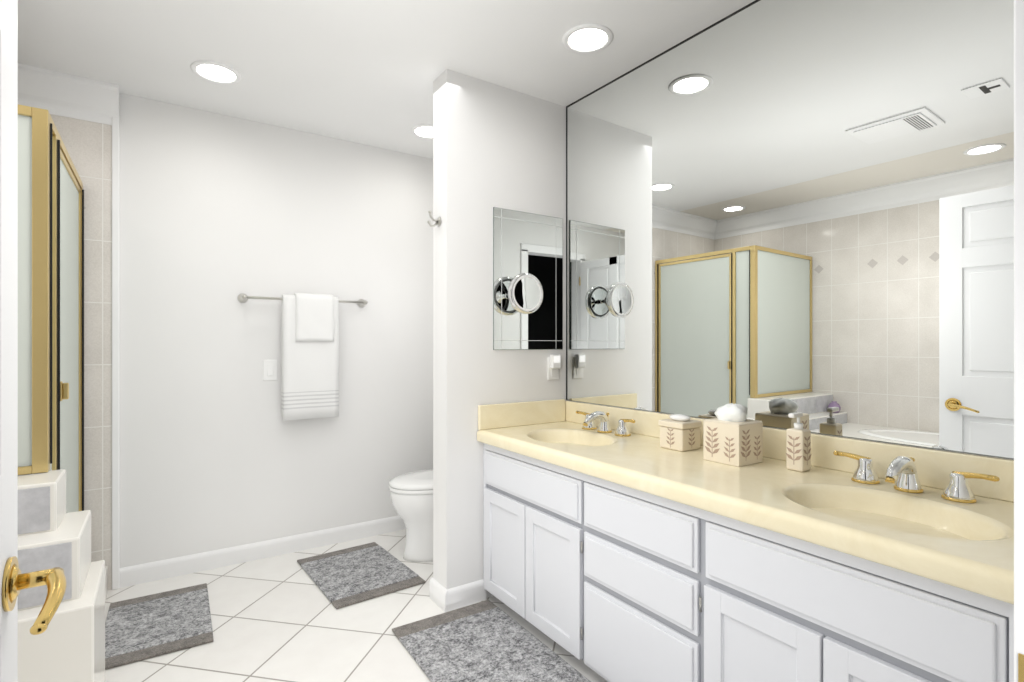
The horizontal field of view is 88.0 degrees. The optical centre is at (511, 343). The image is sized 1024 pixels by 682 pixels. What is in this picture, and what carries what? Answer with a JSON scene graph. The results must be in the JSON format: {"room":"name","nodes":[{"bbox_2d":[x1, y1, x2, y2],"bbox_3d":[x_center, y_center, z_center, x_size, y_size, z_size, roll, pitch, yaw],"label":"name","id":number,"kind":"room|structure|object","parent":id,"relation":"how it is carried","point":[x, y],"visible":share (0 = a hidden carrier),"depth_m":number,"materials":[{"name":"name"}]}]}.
{"room":"bathroom","nodes":[
{"label":"bathroom","id":0,"kind":"room"},
{"bbox_2d":[120,93,432,567],"bbox_3d":[-1.665,-0.020,2.856,3.400,2.440,0.100,0,0,-34],"label":"wall","id":1,"kind":"structure","parent":0,"point":[215,208],"depth_m":2.94,"materials":[{"name":"paint"}]},
{"bbox_2d":[50,93,119,589],"bbox_3d":[-2.379,-0.020,2.308,1.078,2.440,0.020,0,0,-34],"label":"tiled wall","id":2,"kind":"structure","parent":1,"relation":"attached to","point":[93,148],"depth_m":2.57,"materials":[{"name":"beige tile"}]},
{"bbox_2d":[263,360,276,380],"bbox_3d":[-1.364,0.147,2.990,0.072,0.116,0.011,0,0,-34],"label":"switch plate","id":3,"kind":"object","parent":1,"relation":"attached to","point":[269,366],"visible":1,"depth_m":2.99,"materials":[{"name":"white plastic"}]},
{"bbox_2d":[237,293,367,306],"bbox_3d":[-1.184,-0.252,3.064,0.712,0.052,0.088,0,0,-34],"label":"towel rail","id":4,"kind":"object","parent":1,"relation":"attached to","point":[242,298],"depth_m":2.92,"materials":[{"name":"silver metal"}]},
{"bbox_2d":[281,293,338,420],"bbox_3d":[-1.156,0.068,3.044,0.305,0.714,0.078,0,0,-34],"label":"towel","id":5,"kind":"object","parent":4,"relation":"hanging from","point":[309,322],"visible":1,"depth_m":3.01,"materials":[{"name":"white fabric"}]},
{"bbox_2d":[105,529,607,681],"bbox_3d":[-0.264,1.230,0.756,3.400,0.060,5.150,0,0,-34],"label":"floor","id":6,"kind":"structure","parent":0,"point":[271,622],"depth_m":2.23,"materials":[{"name":"tile"}]},
{"bbox_2d":[18,469,107,681],"bbox_3d":[-1.523,0.810,1.031,1.082,0.780,3.066,0,0,-34],"label":"steps","id":7,"kind":"structure","parent":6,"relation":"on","point":[71,648],"depth_m":1.53,"materials":[{"name":"white ceramic"}]},
{"bbox_2d":[18,104,83,512],"bbox_3d":[-2.157,0.152,1.877,0.966,1.834,0.956,0,0,-34],"label":"shower enclosure","id":8,"kind":"object","parent":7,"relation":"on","point":[50,186],"visible":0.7,"depth_m":1.74,"materials":[{"name":"gold metal"}]},
{"bbox_2d":[105,583,213,669],"bbox_3d":[-1.523,1.193,2.284,0.400,0.013,0.610,0,0,-34],"label":"rug","id":9,"kind":"object","parent":6,"relation":"on","point":[149,626],"visible":0.81,"depth_m":2.23,"materials":[{"name":"grey fabric"}]},
{"bbox_2d":[297,542,425,608],"bbox_3d":[-0.809,1.193,2.790,0.450,0.013,0.660,0,0,-37],"label":"rug","id":10,"kind":"object","parent":6,"relation":"on","point":[353,575],"visible":1,"depth_m":2.73,"materials":[{"name":"grey fabric"}]},
{"bbox_2d":[389,469,432,561],"bbox_3d":[-0.370,0.807,3.107,0.715,0.785,0.490,0,0,-34],"label":"toilet","id":11,"kind":"object","parent":6,"relation":"on","point":[411,494],"visible":0.3,"depth_m":2.91,"materials":[{"name":"white ceramic"}]},
{"bbox_2d":[392,600,590,681],"bbox_3d":[0.152,1.193,1.628,0.499,0.013,1.708,0,0,-34],"label":"rug","id":12,"kind":"object","parent":6,"relation":"on","point":[477,642],"visible":1,"depth_m":2.05,"materials":[{"name":"grey fabric"}]},
{"bbox_2d":[477,399,1013,681],"bbox_3d":[0.632,0.743,1.804,0.584,0.915,1.994,0,0,-34],"label":"vanity","id":13,"kind":"object","parent":6,"relation":"on","point":[643,560],"visible":0.99,"depth_m":1.47,"materials":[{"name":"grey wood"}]},
{"bbox_2d":[576,411,634,435],"bbox_3d":[0.385,0.350,2.387,0.167,0.098,0.381,0,0,-34],"label":"faucet","id":14,"kind":"object","parent":13,"relation":"on","point":[622,429],"visible":1,"depth_m":2.37,"materials":[{"name":"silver metal"}]},
{"bbox_2d":[658,414,701,451],"bbox_3d":[0.644,0.334,2.034,0.116,0.131,0.116,0,0,-34],"label":"canister","id":15,"kind":"object","parent":13,"relation":"on","point":[679,433],"visible":1,"depth_m":2.00,"materials":[{"name":"beige ceramic"}]},
{"bbox_2d":[703,403,762,466],"bbox_3d":[0.755,0.301,1.814,0.137,0.197,0.137,0,0,-34],"label":"tissue box","id":16,"kind":"object","parent":13,"relation":"on","point":[730,438],"visible":1,"depth_m":1.77,"materials":[{"name":"beige ceramic"}]},
{"bbox_2d":[786,412,811,471],"bbox_3d":[0.902,0.308,1.677,0.072,0.182,0.055,0,0,-34],"label":"soap pump","id":17,"kind":"object","parent":13,"relation":"on","point":[798,439],"visible":1,"depth_m":1.66,"materials":[{"name":"beige ceramic"}]},
{"bbox_2d":[833,451,999,502],"bbox_3d":[1.049,0.350,1.427,0.167,0.098,0.381,0,0,-34],"label":"faucet","id":18,"kind":"object","parent":13,"relation":"on","point":[902,469],"visible":1,"depth_m":1.41,"materials":[{"name":"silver metal"}]},
{"bbox_2d":[18,0,754,158],"bbox_3d":[-0.264,-1.270,0.756,3.400,0.061,5.150,0,0,-34],"label":"ceiling","id":19,"kind":"structure","parent":0,"point":[364,72],"depth_m":2.20,"materials":[{"name":"paint"}]},
{"bbox_2d":[190,60,241,83],"bbox_3d":[-1.348,-1.236,2.418,0.204,0.008,0.204,0,0,-34],"label":"recessed light","id":20,"kind":"object","parent":19,"relation":"in","point":[212,71],"visible":1,"depth_m":2.41,"materials":[{"name":"white paint"}]},
{"bbox_2d":[411,124,432,138],"bbox_3d":[-0.486,-1.236,3.090,0.204,0.008,0.204,0,0,-34],"label":"recessed light","id":21,"kind":"object","parent":19,"relation":"in","point":[425,131],"visible":0.64,"depth_m":3.07,"materials":[{"name":"white paint"}]},
{"bbox_2d":[562,24,612,52],"bbox_3d":[0.307,-1.236,2.152,0.204,0.008,0.204,0,0,-34],"label":"recessed light","id":22,"kind":"object","parent":19,"relation":"in","point":[584,38],"visible":1,"depth_m":2.15,"materials":[{"name":"white paint"}]},
{"bbox_2d":[433,69,566,597],"bbox_3d":[-0.042,-0.020,2.640,0.700,2.440,0.140,0,0,-34],"label":"wall","id":23,"kind":"structure","parent":0,"point":[494,145],"depth_m":2.48,"materials":[{"name":"paint"}]},
{"bbox_2d":[119,515,485,611],"bbox_3d":[-0.821,1.153,2.690,1.940,0.094,1.113,0,0,-34],"label":"baseboard","id":24,"kind":"structure","parent":23,"relation":"attached to","point":[457,597],"depth_m":2.84,"materials":[{"name":"white paint"}]},
{"bbox_2d":[427,210,441,226],"bbox_3d":[-0.360,-0.574,2.431,0.061,0.074,0.044,0,0,-34],"label":"robe hook","id":25,"kind":"object","parent":23,"relation":"attached to","point":[438,221],"visible":1,"depth_m":2.43,"materials":[{"name":"silver metal"}]},
{"bbox_2d":[493,207,562,349],"bbox_3d":[0.114,-0.312,2.598,0.422,0.680,0.103,0,0,-34],"label":"mirror","id":26,"kind":"object","parent":23,"relation":"attached to","point":[527,247],"depth_m":2.61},
{"bbox_2d":[548,354,560,379],"bbox_3d":[0.221,0.118,2.710,0.072,0.130,0.035,0,0,-34],"label":"outlet plate","id":27,"kind":"object","parent":23,"relation":"attached to","point":[554,361],"visible":1,"depth_m":2.70,"materials":[{"name":"white plastic"}]},
{"bbox_3d":[0.183,-0.020,0.230,3.060,2.440,0.120,0,0,-34],"label":"wall","id":28,"kind":"structure","parent":0,"visible":0},
{"bbox_2d":[1014,0,1023,681],"bbox_3d":[0.580,0.156,0.503,0.077,2.088,0.138,0,0,-34],"label":"door frame","id":29,"kind":"structure","parent":28,"relation":"attached to","point":[1018,4],"depth_m":0.54,"materials":[{"name":"white paint"}]},
{"bbox_3d":[0.165,0.127,0.226,1.075,2.145,0.138,0,0,-34],"label":"door frame","id":30,"kind":"structure","parent":0,"visible":0},
{"bbox_2d":[0,0,66,681],"bbox_3d":[-0.519,0.172,0.422,0.175,2.033,0.924,0,0,-34],"label":"door leaf","id":31,"kind":"structure","parent":30,"relation":"attached to","point":[12,581],"depth_m":0.76,"materials":[{"name":"white wood"}]},
{"bbox_3d":[0.685,-0.020,-0.667,3.600,2.440,1.930,0,0,-34],"label":"wall","id":32,"kind":"structure","parent":0,"visible":0},
{"bbox_2d":[566,0,1013,458],"bbox_3d":[0.855,-0.474,1.952,0.009,1.532,1.990,0,0,-35],"label":"mirror","id":33,"kind":"object","parent":32,"relation":"attached to","point":[806,207],"visible":0.97,"depth_m":1.75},
{"bbox_2d":[567,400,1013,459],"bbox_3d":[0.915,-0.020,1.982,0.168,2.440,2.302,0,0,-34],"label":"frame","id":34,"kind":"object","parent":33,"relation":"attached to","point":[567,400],"depth_m":1.62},
{"bbox_3d":[-2.054,-0.020,0.601,0.250,2.440,3.220,0,0,-34],"label":"wall","id":35,"kind":"structure","parent":0,"visible":0},
{"bbox_2d":[18,63,119,126],"bbox_3d":[-1.530,-1.154,1.023,1.090,0.172,3.100,0,0,-34],"label":"soffit","id":36,"kind":"structure","parent":35,"relation":"attached to","point":[59,93],"depth_m":2.47,"materials":[{"name":"white paint"}]}
]}

